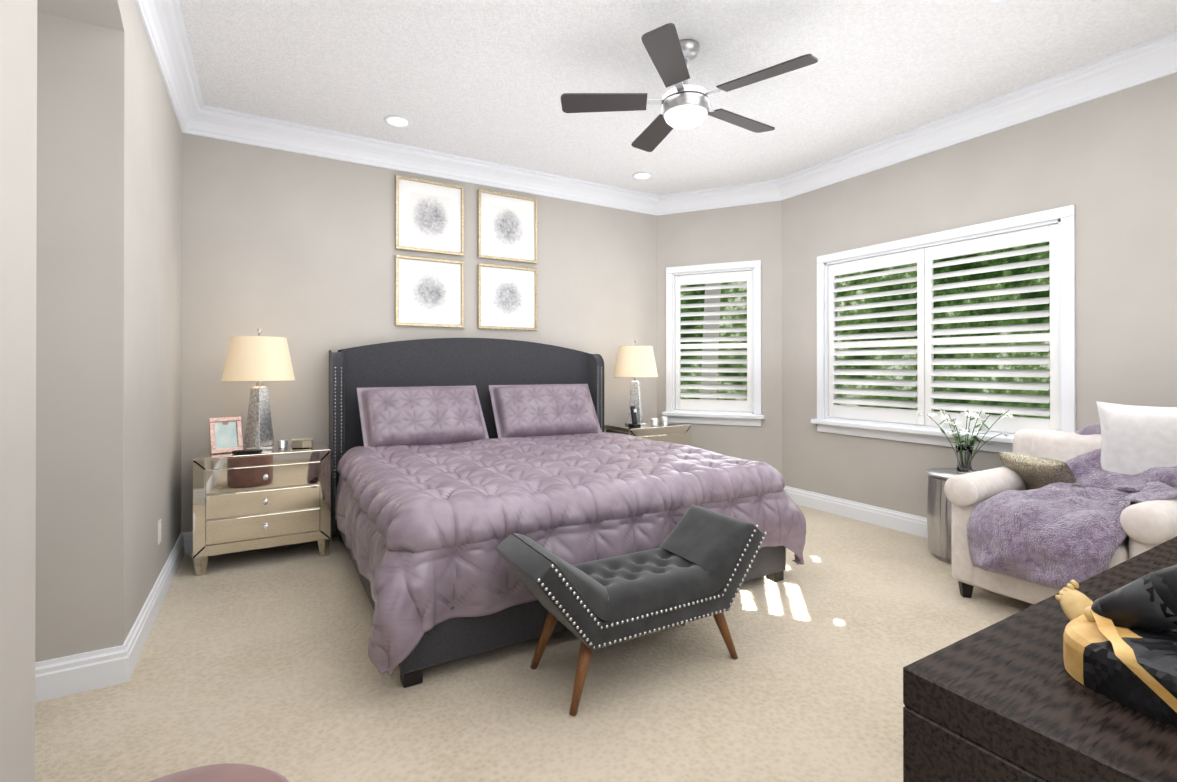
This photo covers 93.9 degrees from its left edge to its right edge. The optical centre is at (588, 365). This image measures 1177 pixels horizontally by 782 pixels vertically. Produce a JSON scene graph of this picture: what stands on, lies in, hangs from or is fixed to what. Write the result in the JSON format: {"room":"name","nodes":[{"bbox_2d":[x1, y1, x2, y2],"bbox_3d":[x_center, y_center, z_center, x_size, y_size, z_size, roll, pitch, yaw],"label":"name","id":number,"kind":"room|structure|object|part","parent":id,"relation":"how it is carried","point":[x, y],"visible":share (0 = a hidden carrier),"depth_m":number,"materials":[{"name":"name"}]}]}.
{"room":"bedroom","nodes":[
{"label":"bedroom","id":0,"kind":"room"},
{"bbox_2d":[35,0,124,661],"bbox_3d":[-1.991,-0.101,1.432,1.050,2.590,0.920,0,0,-30],"label":"wall","id":1,"kind":"structure","parent":0,"point":[79,342],"depth_m":2.03,"materials":[{"name":"paint"}]},
{"bbox_2d":[0,0,181,781],"bbox_3d":[-1.378,-0.231,1.425,0.001,2.850,4.850,0,0,-30],"label":"wall","id":2,"kind":"structure","parent":0,"point":[152,312],"depth_m":2.12,"materials":[{"name":"paint"}]},
{"bbox_2d":[158,519,160,544],"bbox_3d":[-2.170,0.838,2.784,0.009,0.115,0.072,0,0,-30],"label":"electrical outlet plate","id":3,"kind":"object","parent":2,"relation":"attached to","point":[159,531],"visible":0.96,"depth_m":2.77,"materials":[{"name":"white plastic"}]},
{"bbox_2d":[35,486,927,702],"bbox_3d":[0.098,1.129,2.285,5.520,0.135,4.850,0,0,-30],"label":"baseboard","id":4,"kind":"structure","parent":2,"relation":"attached to","point":[76,673],"depth_m":2.31,"materials":[{"name":"white wood"}]},
{"bbox_2d":[181,133,656,532],"bbox_3d":[-0.963,-0.222,4.478,3.800,2.850,0.001,0,0,-30],"label":"wall","id":5,"kind":"structure","parent":0,"point":[299,251],"depth_m":3.93,"materials":[{"name":"paint"}]},
{"bbox_2d":[395,255,463,327],"bbox_3d":[-1.236,-0.575,4.301,0.530,0.535,0.028,0,0,-30],"label":"picture","id":6,"kind":"object","parent":5,"relation":"attached to","point":[429,292],"visible":0.96,"depth_m":4.29,"materials":[{"name":"white paper"}]},
{"bbox_2d":[395,175,463,255],"bbox_3d":[-1.236,-1.167,4.303,0.530,0.560,0.028,0,0,-30],"label":"picture","id":7,"kind":"object","parent":5,"relation":"attached to","point":[429,216],"visible":0.98,"depth_m":4.30,"materials":[{"name":"white paper"}]},
{"bbox_2d":[478,263,537,330],"bbox_3d":[-0.674,-0.574,4.629,0.530,0.535,0.028,0,0,-30],"label":"picture","id":8,"kind":"object","parent":5,"relation":"attached to","point":[507,297],"visible":0.98,"depth_m":4.63,"materials":[{"name":"white paper"}]},
{"bbox_2d":[478,189,537,263],"bbox_3d":[-0.674,-1.166,4.631,0.530,0.560,0.028,0,0,-30],"label":"picture","id":9,"kind":"object","parent":5,"relation":"attached to","point":[507,227],"visible":0.98,"depth_m":4.63,"materials":[{"name":"white paper"}]},
{"bbox_2d":[35,504,1033,781],"bbox_3d":[0.141,1.196,2.310,5.820,0.001,5.250,0,0,-30],"label":"floor","id":10,"kind":"structure","parent":0,"point":[259,658],"depth_m":2.03,"materials":[{"name":"carpet"}]},
{"bbox_2d":[150,763,288,781],"bbox_3d":[-0.652,0.952,0.833,0.412,0.479,0.412,0,0,-30],"label":"ottoman","id":11,"kind":"object","parent":10,"relation":"on","point":[226,772],"visible":1,"depth_m":0.97,"materials":[{"name":"fabric"}]},
{"bbox_2d":[192,441,330,575],"bbox_3d":[-2.043,0.863,3.478,0.719,0.675,0.506,0,0,-30],"label":"nightstand","id":12,"kind":"object","parent":10,"relation":"on","point":[275,496],"visible":1,"depth_m":3.28,"materials":[{"name":"silver metal"}]},
{"bbox_2d":[221,328,294,449],"bbox_3d":[-2.080,0.142,3.475,0.404,0.764,0.404,0,0,-30],"label":"table lamp","id":13,"kind":"object","parent":12,"relation":"on","point":[259,359],"visible":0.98,"depth_m":3.39,"materials":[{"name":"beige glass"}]},
{"bbox_3d":[-2.080,-0.044,3.476,0.404,0.274,0.404,0,0,-30],"label":"lamp shade","id":14,"kind":"part","parent":13,"relation":"part of","materials":[{"name":"beige fabric"}]},
{"bbox_2d":[208,416,313,453],"bbox_3d":[-2.012,0.418,3.405,0.569,0.212,0.246,0,0,-30],"label":"decor","id":15,"kind":"object","parent":12,"relation":"on","point":[225,434],"visible":1,"depth_m":3.35,"materials":[{"name":"beige mirror"}]},
{"bbox_2d":[329,338,805,687],"bbox_3d":[-0.337,0.486,3.479,2.306,1.428,2.355,0,0,-30],"label":"bed","id":16,"kind":"object","parent":10,"relation":"on","point":[455,462],"visible":0.96,"depth_m":2.86,"materials":[{"name":"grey fabric"}]},
{"bbox_2d":[357,386,488,446],"bbox_3d":[-1.160,0.364,3.922,0.884,0.426,0.359,0,0,-30],"label":"pillow","id":17,"kind":"object","parent":16,"relation":"on","point":[431,416],"depth_m":3.82,"materials":[{"name":"purple fabric"}]},
{"bbox_2d":[489,384,601,437],"bbox_3d":[-0.332,0.366,4.407,0.888,0.426,0.370,0,0,-30],"label":"pillow","id":18,"kind":"object","parent":16,"relation":"on","point":[544,410],"depth_m":4.30,"materials":[{"name":"purple fabric"}]},
{"bbox_2d":[335,432,805,675],"bbox_3d":[-0.230,0.814,3.296,2.307,0.579,1.932,0,0,-30],"label":"comforter","id":19,"kind":"object","parent":16,"relation":"on","point":[422,524],"depth_m":2.47,"materials":[{"name":"purple fabric"}]},
{"bbox_2d":[496,504,766,715],"bbox_3d":[0.191,0.926,2.213,1.050,0.548,0.422,0,0,-30],"label":"bench","id":20,"kind":"object","parent":10,"relation":"on","point":[696,564],"visible":1,"depth_m":2.10,"materials":[{"name":"grey fabric"}]},
{"bbox_2d":[604,421,690,445],"bbox_3d":[0.527,0.867,4.982,0.674,0.675,0.506,0,0,-30],"label":"nightstand","id":21,"kind":"object","parent":10,"relation":"on","point":[675,433],"visible":0.27,"depth_m":4.84,"materials":[{"name":"silver metal"}]},
{"bbox_2d":[613,340,657,424],"bbox_3d":[0.423,0.147,4.940,0.404,0.764,0.404,0,0,-30],"label":"table lamp","id":22,"kind":"object","parent":21,"relation":"on","point":[635,361],"visible":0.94,"depth_m":4.81,"materials":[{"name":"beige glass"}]},
{"bbox_3d":[0.423,-0.039,4.941,0.404,0.274,0.404,0,0,-30],"label":"lamp shade","id":23,"kind":"part","parent":22,"relation":"part of","materials":[{"name":"beige fabric"}]},
{"bbox_2d":[628,406,668,427],"bbox_3d":[0.552,0.436,4.873,0.514,0.184,0.124,0,0,-41],"label":"decor","id":24,"kind":"object","parent":21,"relation":"on","point":[654,421],"visible":1,"depth_m":4.73,"materials":[{"name":"black plastic"}]},
{"bbox_2d":[926,468,979,563],"bbox_3d":[2.340,0.935,3.423,0.408,0.530,0.408,0,0,-30],"label":"side table","id":25,"kind":"object","parent":10,"relation":"on","point":[939,521],"visible":0.33,"depth_m":3.39,"materials":[{"name":"silver metal"}]},
{"bbox_2d":[916,409,1013,473],"bbox_3d":[2.367,0.464,3.409,0.446,0.409,0.472,0,0,-30],"label":"vase","id":26,"kind":"object","parent":25,"relation":"on","point":[964,455],"visible":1,"depth_m":3.39,"materials":[{"name":"green plant"}]},
{"bbox_2d":[903,536,1176,781],"bbox_3d":[1.258,0.767,0.821,1.756,0.850,0.570,0,0,-30],"label":"dresser","id":27,"kind":"object","parent":10,"relation":"on","point":[1010,699],"visible":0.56,"depth_m":0.57,"materials":[{"name":"brown wood"}]},
{"bbox_2d":[1055,565,1176,728],"bbox_3d":[0.688,0.212,0.544,0.270,0.255,0.358,0,0,-30],"label":"gift","id":28,"kind":"object","parent":27,"relation":"on","point":[1120,645],"visible":1,"depth_m":0.57,"materials":[{"name":"black paper"}]},
{"bbox_2d":[944,401,1176,603],"bbox_3d":[2.423,0.686,2.686,1.030,1.023,0.918,0,0,-30],"label":"armchair","id":29,"kind":"object","parent":10,"relation":"on","point":[1039,516],"visible":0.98,"depth_m":2.60,"materials":[{"name":"beige fabric"}]},
{"bbox_2d":[1096,401,1176,474],"bbox_3d":[2.740,0.397,2.622,0.303,0.446,0.487,0,0,-30],"label":"pillow","id":30,"kind":"object","parent":29,"relation":"on","point":[1131,439],"depth_m":2.62,"materials":[{"name":"white fabric"}]},
{"bbox_2d":[179,0,1176,194],"bbox_3d":[0.615,-1.653,2.596,4.720,0.001,5.250,0,0,-30],"label":"ceiling","id":31,"kind":"structure","parent":0,"point":[493,81],"depth_m":3.04,"materials":[{"name":"white paint"}]},
{"bbox_2d":[384,115,411,127],"bbox_3d":[-1.284,-1.645,3.704,0.175,0.007,0.175,0,0,15],"label":"recessed light","id":32,"kind":"object","parent":31,"relation":"in","point":[398,121],"depth_m":3.70,"materials":[{"name":"white"}]},
{"bbox_2d":[632,172,652,179],"bbox_3d":[0.467,-1.642,4.751,0.175,0.007,0.175,0,0,15],"label":"recessed light","id":33,"kind":"object","parent":31,"relation":"in","point":[641,175],"depth_m":4.74,"materials":[{"name":"white"}]},
{"bbox_2d":[561,23,817,151],"bbox_3d":[0.531,-1.449,2.875,1.216,0.406,1.254,0,0,-30],"label":"ceiling fan","id":34,"kind":"object","parent":31,"relation":"hanging from","point":[685,105],"visible":1,"depth_m":2.78,"materials":[{"name":"silver metal"}]},
{"bbox_2d":[983,0,1008,3],"bbox_3d":[1.835,-1.649,2.412,0.175,0.007,0.175,0,0,15],"label":"recessed light","id":35,"kind":"object","parent":31,"relation":"in","point":[987,1],"depth_m":2.48,"materials":[{"name":"white"}]},
{"bbox_2d":[657,201,781,474],"bbox_3d":[1.238,-0.219,5.256,1.171,2.850,0.140,0,0,25],"label":"wall","id":36,"kind":"structure","parent":0,"point":[750,232],"depth_m":5.10,"materials":[{"name":"paint"}]},
{"bbox_2d":[134,0,1176,215],"bbox_3d":[0.551,-1.575,2.558,4.470,0.158,4.850,0,0,-30],"label":"crown molding","id":37,"kind":"structure","parent":36,"relation":"attached to","point":[164,26],"depth_m":3.77,"materials":[{"name":"white wood"}]},
{"bbox_2d":[662,260,764,425],"bbox_3d":[1.187,-0.208,5.243,0.954,1.517,0.205,0,0,25],"label":"window","id":38,"kind":"structure","parent":36,"relation":"in","point":[754,417],"depth_m":5.28,"materials":[{"name":"white wood"}]},
{"bbox_2d":[675,270,751,411],"bbox_3d":[1.187,-0.229,5.242,0.730,1.310,0.074,0,0,25],"label":"window shutter","id":39,"kind":"object","parent":38,"relation":"attached to","point":[717,405],"visible":0.92,"depth_m":5.23,"materials":[{"name":"white wood"}]},
{"bbox_2d":[782,73,1176,517],"bbox_3d":[2.783,-0.226,3.304,0.140,2.850,3.890,0,0,-30],"label":"wall","id":40,"kind":"structure","parent":0,"point":[1106,165],"depth_m":3.32,"materials":[{"name":"paint"}]},
{"bbox_2d":[811,205,1075,452],"bbox_3d":[2.393,-0.187,3.904,0.205,1.467,1.764,0,0,-30],"label":"window","id":41,"kind":"structure","parent":40,"relation":"in","point":[1011,272],"depth_m":3.76,"materials":[{"name":"white wood"}]},
{"bbox_2d":[829,223,1058,432],"bbox_3d":[2.392,-0.209,3.904,0.074,1.260,1.540,0,0,-30],"label":"window shutter","id":42,"kind":"object","parent":41,"relation":"attached to","point":[925,361],"visible":0.96,"depth_m":3.76,"materials":[{"name":"white wood"}]}
]}

